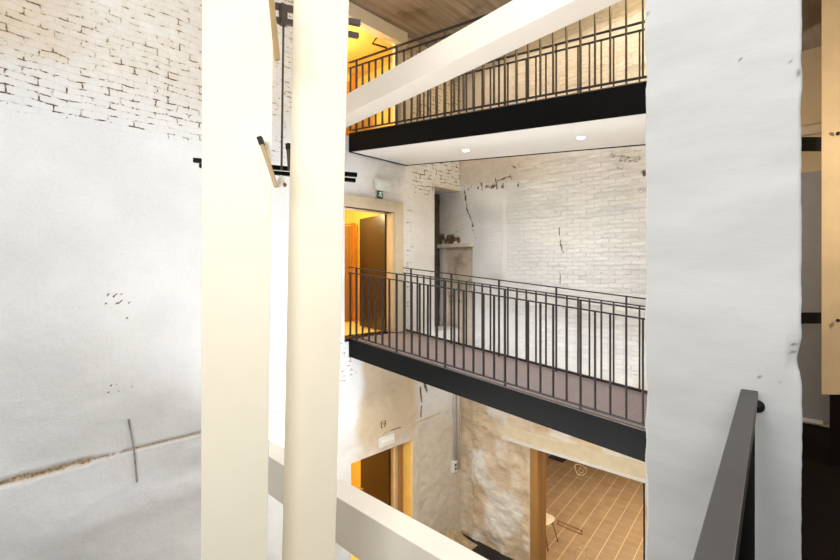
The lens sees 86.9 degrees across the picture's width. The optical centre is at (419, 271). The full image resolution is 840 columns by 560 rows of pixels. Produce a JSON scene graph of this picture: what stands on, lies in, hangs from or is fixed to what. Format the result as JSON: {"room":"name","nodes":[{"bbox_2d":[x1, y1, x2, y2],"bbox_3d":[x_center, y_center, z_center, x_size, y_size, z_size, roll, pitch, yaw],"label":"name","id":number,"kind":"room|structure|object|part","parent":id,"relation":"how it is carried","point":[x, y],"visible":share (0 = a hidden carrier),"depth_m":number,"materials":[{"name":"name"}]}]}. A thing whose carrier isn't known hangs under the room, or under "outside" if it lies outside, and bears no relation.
{"room":"atrium stairwell","nodes":[
{"label":"atrium stairwell","id":0,"kind":"room"},
{"bbox_2d":[0,0,460,559],"bbox_3d":[-2.803,0.010,5.688,0.589,10.620,10.700,0,0,44],"label":"wall","id":1,"kind":"structure","parent":0,"point":[101,100],"depth_m":4.86,"materials":[{"name":"paint"}]},
{"bbox_2d":[128,419,137,481],"bbox_3d":[-3.170,1.974,4.890,0.026,0.721,0.096,0,0,44],"label":"wall anchor","id":2,"kind":"object","parent":1,"relation":"attached to","point":[128,419],"visible":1,"depth_m":4.89,"materials":[{"name":"metal"}]},
{"bbox_2d":[344,331,387,341],"bbox_3d":[-0.935,1.079,7.460,0.340,0.042,1.045,0,0,44],"label":"trim","id":3,"kind":"structure","parent":1,"relation":"attached to","point":[347,337],"depth_m":7.50,"materials":[{"name":"brown wood"}]},
{"bbox_2d":[344,194,403,331],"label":"door","id":4,"kind":"structure","parent":1,"relation":"in","point":[381,236],"depth_m":7.79,"materials":[{"name":"wood"}]},
{"bbox_2d":[268,440,487,559],"bbox_3d":[-0.325,2.335,3.892,5.470,0.440,0.242,0,0,44],"label":"tie beam","id":5,"kind":"structure","parent":1,"relation":"attached to","point":[368,528],"depth_m":3.84,"materials":[{"name":"white paint"}]},
{"bbox_2d":[349,1,407,47],"bbox_3d":[-1.078,-4.117,7.081,0.180,0.235,2.300,0,0,44],"label":"trim","id":6,"kind":"structure","parent":1,"relation":"attached to","point":[371,24],"depth_m":7.39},
{"bbox_2d":[377,190,382,198],"bbox_3d":[-0.668,-1.315,7.473,0.029,0.157,0.119,0,0,44],"label":"exit sign","id":7,"kind":"object","parent":1,"relation":"attached to","point":[379,193],"visible":1,"depth_m":7.46,"materials":[{"name":"green plastic"}]},
{"bbox_2d":[374,178,390,191],"bbox_3d":[-0.627,-1.466,7.496,0.063,0.190,0.337,0,0,44],"label":"emergency light","id":8,"kind":"object","parent":1,"relation":"attached to","point":[379,184],"visible":1,"depth_m":7.45,"materials":[{"name":"white plastic"}]},
{"bbox_2d":[377,181,390,190],"bbox_3d":[-0.607,-1.456,7.477,0.008,0.130,0.297,0,0,44],"label":"diffuser","id":9,"kind":"object","parent":8,"relation":"attached to","point":[381,185],"depth_m":7.48,"materials":[{"name":"white plastic"}]},
{"bbox_2d":[381,420,385,428],"bbox_3d":[-0.621,2.590,7.527,0.019,0.120,0.110,0,0,44],"label":"exit sign","id":10,"kind":"object","parent":1,"relation":"attached to","point":[383,423],"visible":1,"depth_m":7.53,"materials":[{"name":"beige paint"}]},
{"bbox_2d":[359,440,411,517],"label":"door","id":11,"kind":"structure","parent":1,"relation":"in","point":[386,476],"depth_m":8.21,"materials":[{"name":"brown wood"}]},
{"bbox_3d":[-0.836,4.189,7.779,0.120,2.262,1.388,0,0,44],"label":"frame","id":12,"kind":"part","parent":11,"relation":"part of","materials":[{"name":"brown wood"}]},
{"bbox_2d":[378,433,394,447],"bbox_3d":[-0.568,2.867,7.548,0.075,0.170,0.342,0,0,44],"label":"emergency light","id":13,"kind":"object","parent":1,"relation":"attached to","point":[388,439],"visible":1,"depth_m":7.51,"materials":[{"name":"white plastic"}]},
{"bbox_2d":[381,437,394,443],"bbox_3d":[-0.546,2.862,7.528,0.015,0.050,0.302,0,0,44],"label":"diffuser","id":14,"kind":"object","parent":13,"relation":"attached to","point":[386,440],"depth_m":7.53,"materials":[{"name":"white plastic"}]},
{"bbox_2d":[383,412,440,435],"bbox_3d":[-0.115,2.757,8.082,0.035,0.088,1.471,0,0,44],"label":"trim","id":15,"kind":"structure","parent":1,"relation":"attached to","point":[438,413],"depth_m":8.05,"materials":[{"name":"paint"}]},
{"bbox_2d":[432,183,460,193],"bbox_3d":[0.429,-1.669,8.853,0.330,0.060,0.836,0,0,44],"label":"trim","id":16,"kind":"structure","parent":1,"relation":"attached to","point":[437,187],"depth_m":8.80,"materials":[{"name":"beige wood"}]},
{"bbox_2d":[451,460,456,472],"bbox_3d":[0.680,3.878,8.842,0.083,0.220,0.120,0,0,44],"label":"box","id":17,"kind":"object","parent":1,"relation":"attached to","point":[453,463],"visible":1,"depth_m":8.81,"materials":[{"name":"white plastic"}]},
{"bbox_2d":[454,394,455,460],"bbox_3d":[0.696,2.599,8.864,0.044,2.358,0.042,0,0,44],"label":"pipe","id":18,"kind":"object","parent":1,"relation":"attached to","point":[454,394],"visible":0.66,"depth_m":8.84,"materials":[{"name":"grey metal"}]},
{"bbox_2d":[457,395,459,469],"bbox_3d":[0.771,2.704,8.941,0.060,2.568,0.057,0,0,44],"label":"pipe","id":19,"kind":"object","parent":1,"relation":"attached to","point":[458,397],"visible":0.59,"depth_m":8.92,"materials":[{"name":"grey metal"}]},
{"bbox_2d":[349,80,646,165],"bbox_3d":[1.201,-1.802,5.780,5.126,0.798,1.283,0,0,42],"label":"footbridge","id":20,"kind":"object","parent":1,"relation":"attached to","point":[614,116],"visible":0.7,"depth_m":5.34,"materials":[{"name":"white paint"}]},
{"bbox_3d":[-0.677,-2.048,7.480,0.018,0.302,1.281,0,0,44],"label":"plate","id":21,"kind":"part","parent":20,"relation":"part of","materials":[{"name":"white paint"}]},
{"bbox_2d":[348,0,646,131],"bbox_3d":[0.755,-2.535,5.339,5.071,1.593,0.040,0,0,42],"label":"bridge railing","id":22,"kind":"object","parent":20,"relation":"on","point":[444,30],"visible":0.58,"depth_m":5.34,"materials":[{"name":"metal"}]},
{"bbox_3d":[-0.993,-2.744,6.920,0.012,1.125,0.036,0,0,44],"label":"post","id":23,"kind":"part","parent":22,"relation":"part of","materials":[{"name":"metal"}]},
{"bbox_3d":[-0.334,-2.657,6.324,0.012,1.125,0.036,0,0,44],"label":"post","id":24,"kind":"part","parent":22,"relation":"part of","materials":[{"name":"metal"}]},
{"bbox_3d":[0.754,-2.985,5.340,5.069,0.513,0.032,0,0,42],"label":"rail","id":25,"kind":"part","parent":22,"relation":"part of","materials":[{"name":"metal"}]},
{"bbox_3d":[0.754,-3.075,5.340,5.069,0.513,0.040,0,0,42],"label":"handrail","id":26,"kind":"part","parent":22,"relation":"part of","materials":[{"name":"metal"}]},
{"bbox_3d":[0.325,-2.570,5.728,0.012,1.125,0.036,0,0,44],"label":"post","id":27,"kind":"part","parent":22,"relation":"part of","materials":[{"name":"metal"}]},
{"bbox_3d":[0.754,-1.995,5.340,5.069,0.513,0.032,0,0,42],"label":"rail","id":28,"kind":"part","parent":22,"relation":"part of","materials":[{"name":"metal"}]},
{"bbox_3d":[0.984,-2.482,5.132,0.012,1.125,0.036,0,0,44],"label":"post","id":29,"kind":"part","parent":22,"relation":"part of","materials":[{"name":"metal"}]},
{"bbox_3d":[1.643,-2.395,4.536,0.012,1.125,0.036,0,0,44],"label":"post","id":30,"kind":"part","parent":22,"relation":"part of","materials":[{"name":"metal"}]},
{"bbox_2d":[404,20,644,122],"bbox_3d":[1.572,-2.532,6.148,5.014,1.587,0.040,0,0,42],"label":"bridge railing","id":31,"kind":"object","parent":20,"relation":"on","point":[640,22],"visible":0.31,"depth_m":6.11,"materials":[{"name":"metal"}]},
{"bbox_3d":[0.504,-2.652,7.113,0.012,1.125,0.036,0,0,44],"label":"post","id":32,"kind":"part","parent":31,"relation":"part of","materials":[{"name":"metal"}]},
{"bbox_3d":[1.163,-2.564,6.518,0.012,1.125,0.036,0,0,44],"label":"post","id":33,"kind":"part","parent":31,"relation":"part of","materials":[{"name":"metal"}]},
{"bbox_3d":[1.572,-2.982,6.148,5.014,0.507,0.032,0,0,42],"label":"rail","id":34,"kind":"part","parent":31,"relation":"part of","materials":[{"name":"metal"}]},
{"bbox_3d":[1.822,-2.477,5.922,0.012,1.125,0.036,0,0,44],"label":"post","id":35,"kind":"part","parent":31,"relation":"part of","materials":[{"name":"metal"}]},
{"bbox_3d":[1.572,-3.072,6.148,5.014,0.507,0.040,0,0,42],"label":"handrail","id":36,"kind":"part","parent":31,"relation":"part of","materials":[{"name":"metal"}]},
{"bbox_2d":[349,330,646,461],"bbox_3d":[1.201,1.443,5.780,5.126,0.798,1.283,0,0,42],"label":"footbridge","id":37,"kind":"object","parent":1,"relation":"attached to","point":[618,435],"visible":0.68,"depth_m":5.31,"materials":[{"name":"black metal"}]},
{"bbox_3d":[-0.677,1.197,7.480,0.018,0.302,1.281,0,0,44],"label":"plate","id":38,"kind":"part","parent":37,"relation":"part of","materials":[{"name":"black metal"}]},
{"bbox_2d":[348,267,644,425],"bbox_3d":[0.755,0.710,5.339,5.071,1.593,0.040,0,0,42],"label":"bridge railing","id":39,"kind":"object","parent":37,"relation":"on","point":[580,308],"visible":0.82,"depth_m":5.34,"materials":[{"name":"metal"}]},
{"bbox_3d":[-0.993,0.500,6.920,0.012,1.125,0.036,0,0,44],"label":"post","id":40,"kind":"part","parent":39,"relation":"part of","materials":[{"name":"metal"}]},
{"bbox_3d":[-0.334,0.588,6.324,0.012,1.125,0.036,0,0,44],"label":"post","id":41,"kind":"part","parent":39,"relation":"part of","materials":[{"name":"metal"}]},
{"bbox_3d":[0.325,0.675,5.728,0.012,1.125,0.036,0,0,44],"label":"post","id":42,"kind":"part","parent":39,"relation":"part of","materials":[{"name":"metal"}]},
{"bbox_3d":[0.754,0.260,5.340,5.069,0.513,0.032,0,0,42],"label":"rail","id":43,"kind":"part","parent":39,"relation":"part of","materials":[{"name":"metal"}]},
{"bbox_3d":[0.754,1.250,5.340,5.069,0.513,0.032,0,0,42],"label":"rail","id":44,"kind":"part","parent":39,"relation":"part of","materials":[{"name":"metal"}]},
{"bbox_3d":[0.754,0.170,5.340,5.069,0.513,0.040,0,0,42],"label":"handrail","id":45,"kind":"part","parent":39,"relation":"part of","materials":[{"name":"metal"}]},
{"bbox_3d":[0.984,0.763,5.132,0.012,1.125,0.036,0,0,44],"label":"post","id":46,"kind":"part","parent":39,"relation":"part of","materials":[{"name":"metal"}]},
{"bbox_3d":[1.643,0.850,4.536,0.012,1.125,0.036,0,0,44],"label":"post","id":47,"kind":"part","parent":39,"relation":"part of","materials":[{"name":"metal"}]},
{"bbox_2d":[403,267,647,392],"bbox_3d":[1.572,0.713,6.148,5.014,1.587,0.040,0,0,42],"label":"bridge railing","id":48,"kind":"object","parent":37,"relation":"on","point":[410,273],"visible":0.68,"depth_m":6.22,"materials":[{"name":"metal"}]},
{"bbox_3d":[-0.155,0.506,7.709,0.012,1.125,0.036,0,0,44],"label":"post","id":49,"kind":"part","parent":48,"relation":"part of","materials":[{"name":"metal"}]},
{"bbox_3d":[0.504,0.593,7.113,0.012,1.125,0.036,0,0,44],"label":"post","id":50,"kind":"part","parent":48,"relation":"part of","materials":[{"name":"metal"}]},
{"bbox_3d":[1.163,0.681,6.518,0.012,1.125,0.036,0,0,44],"label":"post","id":51,"kind":"part","parent":48,"relation":"part of","materials":[{"name":"metal"}]},
{"bbox_3d":[1.572,0.173,6.148,5.014,0.507,0.040,0,0,42],"label":"handrail","id":52,"kind":"part","parent":48,"relation":"part of","materials":[{"name":"metal"}]},
{"bbox_3d":[1.572,0.263,6.148,5.014,0.507,0.032,0,0,42],"label":"rail","id":53,"kind":"part","parent":48,"relation":"part of","materials":[{"name":"metal"}]},
{"bbox_3d":[1.572,1.253,6.148,5.014,0.507,0.032,0,0,42],"label":"rail","id":54,"kind":"part","parent":48,"relation":"part of","materials":[{"name":"metal"}]},
{"bbox_3d":[1.822,0.768,5.922,0.012,1.125,0.036,0,0,44],"label":"post","id":55,"kind":"part","parent":48,"relation":"part of","materials":[{"name":"metal"}]},
{"bbox_3d":[2.481,0.856,5.326,0.012,1.125,0.036,0,0,44],"label":"post","id":56,"kind":"part","parent":48,"relation":"part of","materials":[{"name":"metal"}]},
{"bbox_2d":[347,74,354,93],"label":"door","id":57,"kind":"structure","parent":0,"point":[352,75],"depth_m":8.59,"materials":[{"name":"orange wood"}]},
{"bbox_2d":[351,460,360,559],"bbox_3d":[-1.778,4.010,8.415,2.360,2.620,2.850,0,0,44],"label":"wall","id":58,"kind":"structure","parent":0,"point":[356,466],"depth_m":10.07,"materials":[{"name":"orange paint"}]},
{"bbox_2d":[345,210,381,334],"bbox_3d":[-1.799,-0.220,8.436,2.300,2.560,2.450,0,0,44],"label":"wall","id":59,"kind":"structure","parent":0,"point":[351,216],"depth_m":9.70,"materials":[{"name":"yellow paint"}]},
{"bbox_2d":[345,223,354,321],"bbox_3d":[-1.825,-0.005,9.163,0.123,2.110,1.160,0,0,44],"label":"door","id":60,"kind":"structure","parent":59,"relation":"in","point":[349,230],"depth_m":9.47,"materials":[{"name":"brown wood"}]},
{"bbox_3d":[-1.452,-0.005,9.567,0.100,2.110,0.060,0,0,44],"label":"frame","id":61,"kind":"part","parent":60,"relation":"part of","materials":[{"name":"orange wood"}]},
{"bbox_2d":[346,25,392,135],"bbox_3d":[-2.258,-3.180,8.149,3.039,2.040,3.400,0,0,44],"label":"wall","id":62,"kind":"structure","parent":0,"point":[363,46],"depth_m":8.76,"materials":[{"name":"yellow paint"}]},
{"bbox_2d":[372,37,386,48],"bbox_3d":[-0.697,-3.953,7.620,0.269,0.234,0.036,0,0,0],"label":"conduit bend","id":63,"kind":"object","parent":62,"relation":"attached to","point":[373,43],"visible":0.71,"depth_m":7.61,"materials":[{"name":"black metal"}]},
{"bbox_2d":[349,0,511,46],"bbox_3d":[1.395,-4.367,5.843,5.300,0.265,4.450,0,0,44],"label":"ceiling","id":64,"kind":"structure","parent":0,"point":[418,18],"depth_m":7.23,"materials":[{"name":"wood"}]},
{"bbox_2d":[434,194,439,326],"bbox_3d":[0.132,-0.300,9.258,0.140,3.800,1.086,0,0,44],"label":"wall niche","id":65,"kind":"object","parent":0,"point":[436,196],"depth_m":9.41,"materials":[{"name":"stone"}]},
{"bbox_2d":[460,532,512,559],"bbox_3d":[0.201,5.420,2.514,8.200,0.200,10.300,0,0,44],"label":"floor","id":66,"kind":"structure","parent":0,"point":[481,549],"depth_m":8.40,"materials":[{"name":"stone"}]},
{"bbox_2d":[201,0,272,559],"bbox_3d":[-1.138,0.060,2.796,0.591,10.520,0.277,0,0,0],"label":"pillar","id":67,"kind":"structure","parent":66,"relation":"on","point":[237,43],"depth_m":2.66,"materials":[{"name":"beige paint"}]},
{"bbox_2d":[193,136,356,187],"bbox_3d":[-1.037,-0.768,3.159,1.313,0.548,1.230,0,0,-15],"label":"clamp","id":68,"kind":"object","parent":67,"relation":"attached to","point":[271,168],"visible":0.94,"depth_m":3.57,"materials":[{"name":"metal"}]},
{"bbox_2d":[277,175,286,187],"bbox_3d":[-1.090,-0.716,3.499,0.072,0.092,0.053,0,0,8],"label":"bulb","id":69,"kind":"object","parent":68,"relation":"hanging from","point":[281,183],"visible":0.96,"depth_m":3.48,"materials":[{"name":"white glass"}]},
{"bbox_2d":[269,0,360,60],"bbox_3d":[-0.974,-1.736,3.326,0.620,0.996,1.426,0,0,12],"label":"clamp","id":70,"kind":"object","parent":67,"relation":"attached to","point":[284,9],"visible":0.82,"depth_m":3.65,"materials":[{"name":"grey metal"}]},
{"bbox_2d":[280,24,284,169],"bbox_3d":[-1.141,-1.452,3.677,0.035,1.212,0.018,0,0,0],"label":"tension rod","id":71,"kind":"object","parent":70,"relation":"hanging from","point":[283,25],"visible":1,"depth_m":3.67,"materials":[{"name":"grey metal"}]},
{"bbox_2d":[282,0,348,559],"bbox_3d":[-0.717,0.060,3.070,0.664,10.520,0.292,0,0,0],"label":"pillar","id":72,"kind":"structure","parent":66,"relation":"on","point":[320,27],"depth_m":2.92,"materials":[{"name":"beige paint"}]},
{"bbox_2d":[440,527,477,549],"bbox_3d":[0.588,5.147,8.420,0.500,0.337,1.040,0,0,44],"label":"rubble","id":73,"kind":"object","parent":66,"relation":"on","point":[454,535],"visible":0.42,"depth_m":8.63,"materials":[{"name":"beige stone"}]},
{"bbox_2d":[439,0,647,559],"bbox_3d":[2.447,0.410,7.668,6.281,9.820,0.378,0,0,44],"label":"wall","id":74,"kind":"structure","parent":0,"point":[575,219],"depth_m":7.78,"materials":[{"name":"brick"}]},
{"bbox_2d":[440,248,446,323],"bbox_3d":[0.496,0.300,9.376,0.100,1.600,0.110,0,0,44],"label":"trim","id":75,"kind":"structure","parent":74,"relation":"attached to","point":[443,251],"depth_m":9.34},
{"bbox_2d":[437,243,473,247],"bbox_3d":[0.730,-0.540,9.123,0.890,0.080,0.150,0,0,44],"label":"trim","id":76,"kind":"structure","parent":74,"relation":"attached to","point":[458,245],"depth_m":9.04,"materials":[{"name":"beige wood"}]},
{"bbox_2d":[503,424,645,478],"bbox_3d":[2.668,2.962,7.307,2.952,0.205,0.175,0,0,44],"label":"beam","id":77,"kind":"structure","parent":74,"relation":"attached to","point":[629,466],"depth_m":7.25,"materials":[{"name":"beige wood"}]},
{"bbox_2d":[502,436,646,483],"bbox_3d":[2.656,3.093,7.308,2.972,0.054,0.190,0,0,44],"label":"trim","id":78,"kind":"structure","parent":74,"relation":"attached to","point":[616,472],"depth_m":7.24,"materials":[{"name":"white paint"}]},
{"bbox_2d":[530,448,644,559],"bbox_3d":[2.763,4.205,7.379,1.916,2.230,0.300,0,0,44],"label":"door","id":79,"kind":"structure","parent":74,"relation":"in","point":[537,458],"depth_m":7.89,"materials":[{"name":"brown wood"}]},
{"bbox_3d":[2.130,4.205,7.989,0.158,2.230,0.300,0,0,44],"label":"frame","id":80,"kind":"part","parent":79,"relation":"part of","materials":[{"name":"brown wood"}]},
{"bbox_3d":[2.524,4.289,7.456,0.444,0.080,0.060,0,0,44],"label":"pull handle","id":81,"kind":"part","parent":79,"relation":"part of","materials":[{"name":"orange metal"}]},
{"bbox_3d":[3.428,4.205,6.710,0.030,2.230,0.180,0,0,44],"label":"frame post","id":82,"kind":"part","parent":79,"relation":"part of","materials":[{"name":"brown wood"}]},
{"bbox_2d":[460,453,642,559],"bbox_3d":[6.185,5.419,8.830,9.350,0.202,7.100,0,0,44],"label":"floor","id":83,"kind":"structure","parent":0,"point":[606,506],"depth_m":9.76,"materials":[{"name":"brown wood"}]},
{"bbox_2d":[546,513,557,550],"bbox_3d":[2.385,4.913,8.770,0.558,0.811,0.490,0,0,44],"label":"chair","id":84,"kind":"object","parent":83,"relation":"on","point":[550,519],"visible":0.19,"depth_m":8.72,"materials":[{"name":"brown wood"}]},
{"bbox_3d":[2.392,4.880,8.764,0.483,0.050,0.490,0,0,44],"label":"seat","id":85,"kind":"part","parent":84,"relation":"part of","materials":[{"name":"beige wood"}]},
{"bbox_2d":[548,455,566,462],"bbox_3d":[3.997,5.298,12.691,0.440,0.037,0.500,0,0,44],"label":"floor vent","id":86,"kind":"object","parent":83,"relation":"in","point":[553,457],"visible":0.42,"depth_m":12.55,"materials":[{"name":"grey metal"}]},
{"bbox_2d":[645,0,801,559],"bbox_3d":[1.764,0.158,2.546,0.694,10.325,0.626,0,0,44],"label":"wall pier","id":87,"kind":"object","parent":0,"point":[723,213],"visible":0.91,"depth_m":2.31,"materials":[{"name":"white paint"}]},
{"bbox_2d":[801,0,820,50],"bbox_3d":[3.284,-2.520,1.835,3.019,0.200,6.000,0,0,44],"label":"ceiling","id":88,"kind":"structure","parent":0,"point":[811,9],"depth_m":4.33,"materials":[{"name":"wood"}]},
{"bbox_2d":[800,46,828,426],"bbox_3d":[5.289,-0.235,3.916,3.020,4.370,0.180,0,0,44],"label":"wall","id":89,"kind":"structure","parent":0,"point":[810,111],"depth_m":4.80,"materials":[{"name":"beige paint"}]},
{"bbox_2d":[801,123,820,136],"bbox_3d":[4.247,-1.531,4.747,0.367,0.097,0.070,0,0,44],"label":"trim","id":90,"kind":"structure","parent":89,"relation":"attached to","point":[813,129],"depth_m":4.75,"materials":[{"name":"beige wood"}]},
{"bbox_2d":[802,417,822,424],"bbox_3d":[4.205,1.604,4.798,0.236,0.038,0.035,0,0,44],"label":"trim","id":91,"kind":"structure","parent":89,"relation":"attached to","point":[803,419],"depth_m":4.76,"materials":[{"name":"white plastic"}]},
{"bbox_2d":[797,171,828,422],"bbox_3d":[4.231,0.256,4.790,0.283,2.675,0.030,0,0,44],"label":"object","id":92,"kind":"structure","parent":89,"relation":"in","point":[815,405],"depth_m":4.78,"materials":[{"name":"grey paint"}]},
{"bbox_2d":[801,423,839,559],"bbox_3d":[1.895,1.800,0.396,3.020,0.300,9.600,0,0,44],"label":"floor","id":93,"kind":"structure","parent":0,"point":[820,489],"depth_m":3.21,"materials":[{"name":"black"}]},
{"bbox_2d":[693,389,764,559],"bbox_3d":[0.665,1.169,0.964,0.096,1.161,3.218,0,0,39],"label":"gallery balustrade","id":94,"kind":"object","parent":93,"relation":"on","point":[728,528],"visible":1,"depth_m":1.28,"materials":[{"name":"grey metal"}]},
{"bbox_3d":[0.652,1.197,0.956,0.026,1.106,3.188,0,0,39],"label":"panel","id":95,"kind":"part","parent":94,"relation":"part of","materials":[{"name":"black glass"}]},
{"bbox_2d":[821,0,839,464],"bbox_3d":[3.653,-0.383,3.832,0.494,4.065,0.184,0,0,-14],"label":"timber post","id":96,"kind":"object","parent":93,"relation":"on","point":[830,9],"visible":1,"depth_m":3.77,"materials":[{"name":"beige wood"}]},
{"bbox_3d":[3.266,0.542,4.123,0.180,9.555,3.730,0,0,44],"label":"wall","id":97,"kind":"structure","parent":0,"visible":0},
{"bbox_2d":[346,0,621,126],"bbox_3d":[0.354,-2.370,4.899,0.299,0.290,5.093,0,0,-41],"label":"tie beam","id":98,"kind":"structure","parent":97,"relation":"attached to","point":[516,24],"depth_m":4.57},
{"bbox_2d":[801,137,820,150],"bbox_3d":[3.802,-1.252,4.341,0.549,0.132,0.030,0,0,0],"label":"beam","id":99,"kind":"object","parent":97,"relation":"attached to","point":[807,143],"visible":0.29,"depth_m":4.33,"materials":[{"name":"black metal"}]},
{"bbox_2d":[801,312,820,323],"bbox_3d":[3.802,0.451,4.341,0.549,0.108,0.030,0,0,0],"label":"beam","id":100,"kind":"object","parent":97,"relation":"attached to","point":[806,317],"visible":0.29,"depth_m":4.33,"materials":[{"name":"black metal"}]}
]}

